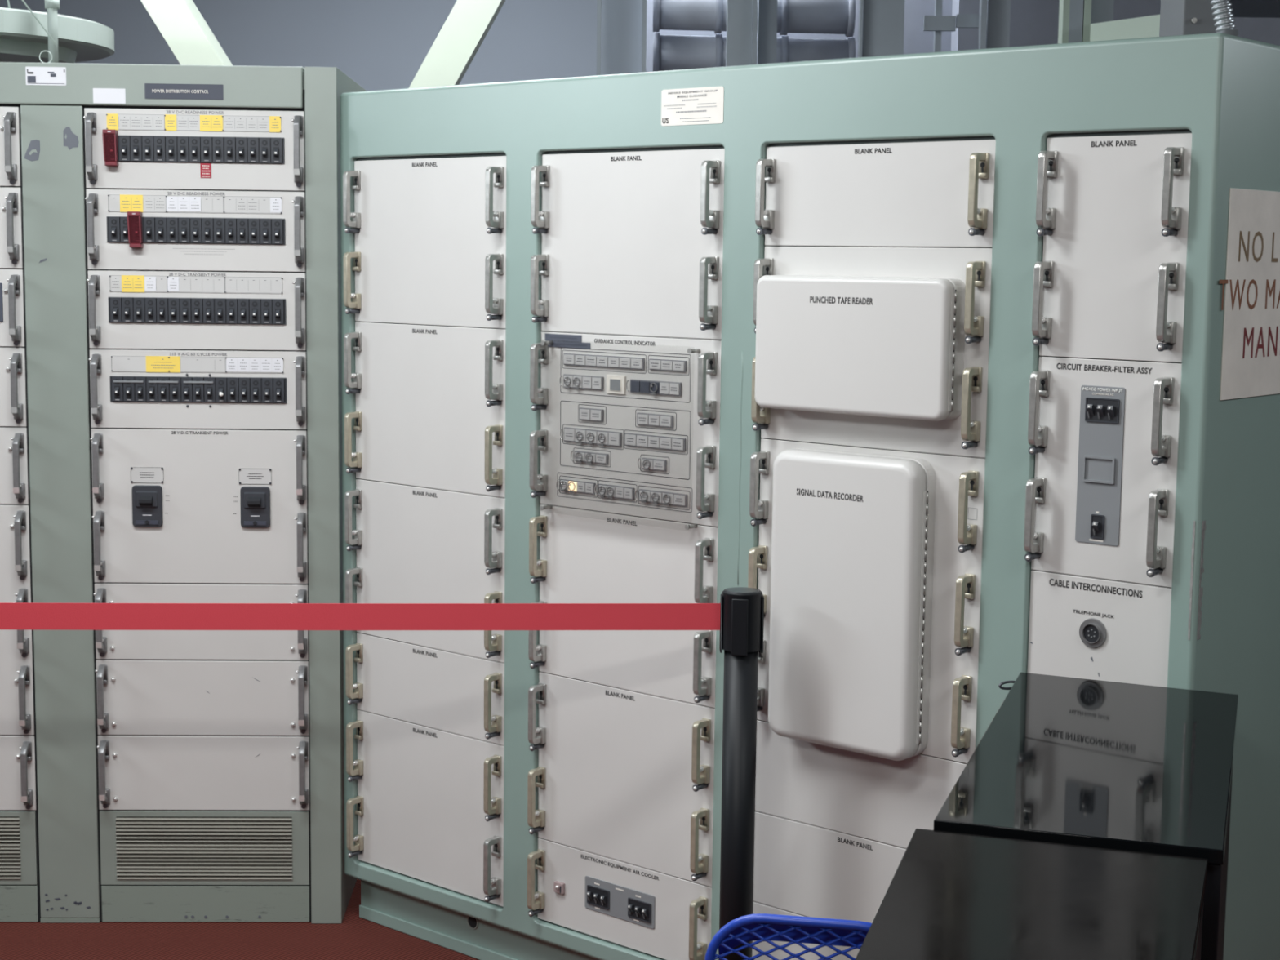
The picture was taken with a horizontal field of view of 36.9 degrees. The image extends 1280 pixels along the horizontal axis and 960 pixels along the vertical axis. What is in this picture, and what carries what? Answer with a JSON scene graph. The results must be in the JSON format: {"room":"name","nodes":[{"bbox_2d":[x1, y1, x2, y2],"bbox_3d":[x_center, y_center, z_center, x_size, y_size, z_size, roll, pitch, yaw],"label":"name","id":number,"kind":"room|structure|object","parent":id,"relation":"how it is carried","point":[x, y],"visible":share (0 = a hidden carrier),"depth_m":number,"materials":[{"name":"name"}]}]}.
{"room":"missile control room","nodes":[
{"label":"missile control room","id":0,"kind":"room"},
{"bbox_2d":[0,878,479,959],"bbox_3d":[-0.016,1.290,2.720,8.000,0.100,11.100,1,7,0],"label":"floor","id":1,"kind":"structure","parent":0,"point":[357,938],"depth_m":4.32,"materials":[{"name":"red carpet"}]},
{"bbox_2d":[0,50,366,923],"bbox_3d":[-1.373,0.006,4.592,1.371,1.977,0.640,0,7,-2],"label":"tall cabinet","id":2,"kind":"object","parent":1,"relation":"on","point":[171,407],"visible":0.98,"depth_m":4.32,"materials":[{"name":"white metal"}]},
{"bbox_2d":[132,484,163,527],"bbox_3d":[-1.109,0.060,4.312,0.067,0.094,0.027,1,7,0],"label":"switch","id":3,"kind":"object","parent":2,"relation":"attached to","point":[147,500],"depth_m":4.32,"materials":[{"name":"grey plastic"}]},
{"bbox_2d":[240,486,270,527],"bbox_3d":[-0.867,0.062,4.320,0.066,0.093,0.027,1,7,0],"label":"switch","id":4,"kind":"object","parent":2,"relation":"attached to","point":[255,501],"depth_m":4.32,"materials":[{"name":"grey plastic"}]},
{"bbox_2d":[596,0,777,75],"bbox_3d":[0.145,-0.703,6.402,0.591,3.000,0.140,1,7,0],"label":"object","id":5,"kind":"object","parent":1,"relation":"on","point":[621,20],"visible":0.02,"depth_m":6.33,"materials":[{"name":"grey paint"}]},
{"bbox_2d":[653,31,855,71],"bbox_3d":[0.387,-1.449,6.575,0.685,0.155,0.147,1,7,0],"label":"air duct","id":6,"kind":"object","parent":5,"relation":"attached to","point":[670,52],"visible":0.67,"depth_m":6.51,"materials":[{"name":"grey metal"}]},
{"bbox_2d":[653,0,855,36],"bbox_3d":[0.382,-1.579,6.479,0.676,0.155,0.147,1,7,0],"label":"air duct","id":7,"kind":"object","parent":5,"relation":"attached to","point":[793,16],"visible":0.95,"depth_m":6.42,"materials":[{"name":"grey metal"}]},
{"bbox_2d":[718,586,764,959],"bbox_3d":[0.176,0.671,3.472,0.300,0.958,0.300,1,7,0],"label":"barrier post","id":8,"kind":"object","parent":1,"relation":"on","point":[741,608],"visible":1,"depth_m":3.43,"materials":[{"name":"black metal"}]},
{"bbox_2d":[0,602,720,630],"bbox_3d":[-1.057,0.240,3.425,2.400,0.071,0.001,1,7,0],"label":"belt","id":9,"kind":"object","parent":8,"relation":"attached to","point":[40,616],"visible":1,"depth_m":3.42,"materials":[{"name":"red fabric"}]},
{"bbox_2d":[704,913,871,959],"bbox_3d":[0.256,0.896,2.760,0.292,0.680,0.380,2,7,10],"label":"mesh chair","id":10,"kind":"object","parent":1,"relation":"on","point":[760,927],"visible":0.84,"depth_m":2.56,"materials":[{"name":"blue plastic"}]},
{"bbox_2d":[645,0,952,71],"bbox_3d":[0.767,-0.822,7.051,1.522,3.100,0.400,1,7,0],"label":"metal frame","id":11,"kind":"object","parent":1,"relation":"on","point":[916,40],"visible":0.02,"depth_m":6.76,"materials":[{"name":"grey metal"}]},
{"bbox_2d":[339,32,1279,959],"bbox_3d":[0.312,0.145,3.939,2.061,1.895,0.766,6,9,41],"label":"tall cabinet","id":12,"kind":"object","parent":1,"relation":"on","point":[965,364],"visible":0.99,"depth_m":3.50,"materials":[{"name":"metal"}]},
{"bbox_2d":[553,880,564,894],"bbox_3d":[-0.171,0.851,4.004,0.026,0.023,0.014,6,9,41],"label":"lamp","id":13,"kind":"object","parent":12,"relation":"attached to","point":[558,886],"depth_m":4.00,"materials":[{"name":"grey"}]},
{"bbox_2d":[663,98,716,122],"bbox_3d":[0.094,-0.693,3.603,0.128,0.041,0.001,7,9,41],"label":"print","id":14,"kind":"object","parent":12,"relation":"attached to","point":[675,110],"depth_m":3.60,"materials":[{"name":"grey paper"}]},
{"bbox_2d":[1083,624,1098,642],"bbox_3d":[0.742,0.251,3.149,0.030,0.030,0.005,6,9,41],"label":"socket","id":15,"kind":"object","parent":12,"relation":"attached to","point":[1091,632],"depth_m":3.15,"materials":[{"name":"black"}]},
{"bbox_2d":[1210,0,1238,36],"bbox_3d":[1.088,-0.662,3.696,0.107,1.077,0.040,1,7,0],"label":"conduit","id":16,"kind":"object","parent":12,"relation":"attached to","point":[1222,12],"visible":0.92,"depth_m":3.66,"materials":[{"name":"grey metal"}]},
{"bbox_2d":[857,0,1010,57],"bbox_3d":[0.927,-0.673,6.228,0.481,3.000,0.130,1,7,0],"label":"frame","id":17,"kind":"object","parent":1,"relation":"on","point":[881,28],"visible":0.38,"depth_m":6.11,"materials":[{"name":"grey paint"}]},
{"bbox_2d":[855,828,1208,959],"bbox_3d":[0.344,0.902,1.863,0.332,0.880,0.855,3,7,18],"label":"table","id":18,"kind":"object","parent":1,"relation":"on","point":[950,895],"visible":1,"depth_m":2.01,"materials":[{"name":"black glass"}]},
{"bbox_2d":[933,672,1238,959],"bbox_3d":[0.618,0.804,2.688,0.364,0.888,0.867,3,7,18],"label":"table","id":19,"kind":"object","parent":1,"relation":"on","point":[1063,760],"visible":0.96,"depth_m":2.49,"materials":[{"name":"black glass"}]},
{"bbox_2d":[1057,0,1159,44],"bbox_3d":[1.196,-0.510,4.879,0.166,3.000,0.372,-2,7,-22],"label":"frame","id":20,"kind":"object","parent":1,"relation":"on","point":[1079,20],"visible":0.06,"depth_m":4.89,"materials":[{"name":"grey"}]},
{"bbox_2d":[951,0,1279,51],"bbox_3d":[1.752,-0.769,6.704,1.331,3.100,0.300,1,7,0],"label":"tall cabinet","id":21,"kind":"object","parent":1,"relation":"on","point":[1032,22],"visible":0.06,"depth_m":6.61,"materials":[{"name":"grey metal"}]},
{"bbox_2d":[1159,0,1217,36],"bbox_3d":[1.222,-0.450,4.372,0.075,3.000,0.207,1,7,0],"label":"junction box","id":22,"kind":"object","parent":1,"relation":"on","point":[1177,17],"visible":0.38,"depth_m":4.21,"materials":[{"name":"grey metal"}]},
{"bbox_2d":[0,0,1279,91],"bbox_3d":[0.013,-1.042,7.983,8.000,3.300,0.100,1,7,0],"label":"wall","id":23,"kind":"structure","parent":0,"point":[380,45],"depth_m":7.84,"materials":[{"name":"grey paint"}]},
{"bbox_3d":[0.026,-2.086,2.322,8.000,0.100,11.100,1,7,0],"label":"ceiling","id":24,"kind":"structure","parent":0,"visible":0},
{"bbox_2d":[22,0,56,44],"bbox_3d":[-1.891,-1.691,4.586,0.966,1.265,0.004,1,7,0],"label":"wire","id":25,"kind":"object","parent":24,"relation":"hanging from","point":[23,1],"visible":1,"depth_m":4.65,"materials":[{"name":"grey metal"}]},
{"bbox_2d":[0,0,114,63],"bbox_3d":[-1.907,-1.735,5.185,0.920,1.315,0.920,1,7,0],"label":"ceiling lamp","id":26,"kind":"object","parent":24,"relation":"hanging from","point":[23,38],"visible":0.84,"depth_m":5.05,"materials":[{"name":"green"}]},
{"bbox_2d":[140,0,232,66],"bbox_3d":[-1.502,-1.608,5.537,1.145,1.640,0.190,1,7,0],"label":"diagonal brace","id":27,"kind":"object","parent":24,"relation":"attached to","point":[180,23],"visible":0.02,"depth_m":5.48,"materials":[{"name":"beige paint"}]},
{"bbox_2d":[408,0,505,88],"bbox_3d":[-0.332,-1.589,5.497,1.042,1.640,0.110,1,7,0],"label":"diagonal brace","id":28,"kind":"object","parent":24,"relation":"attached to","point":[468,22],"visible":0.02,"depth_m":5.48,"materials":[{"name":"beige paint"}]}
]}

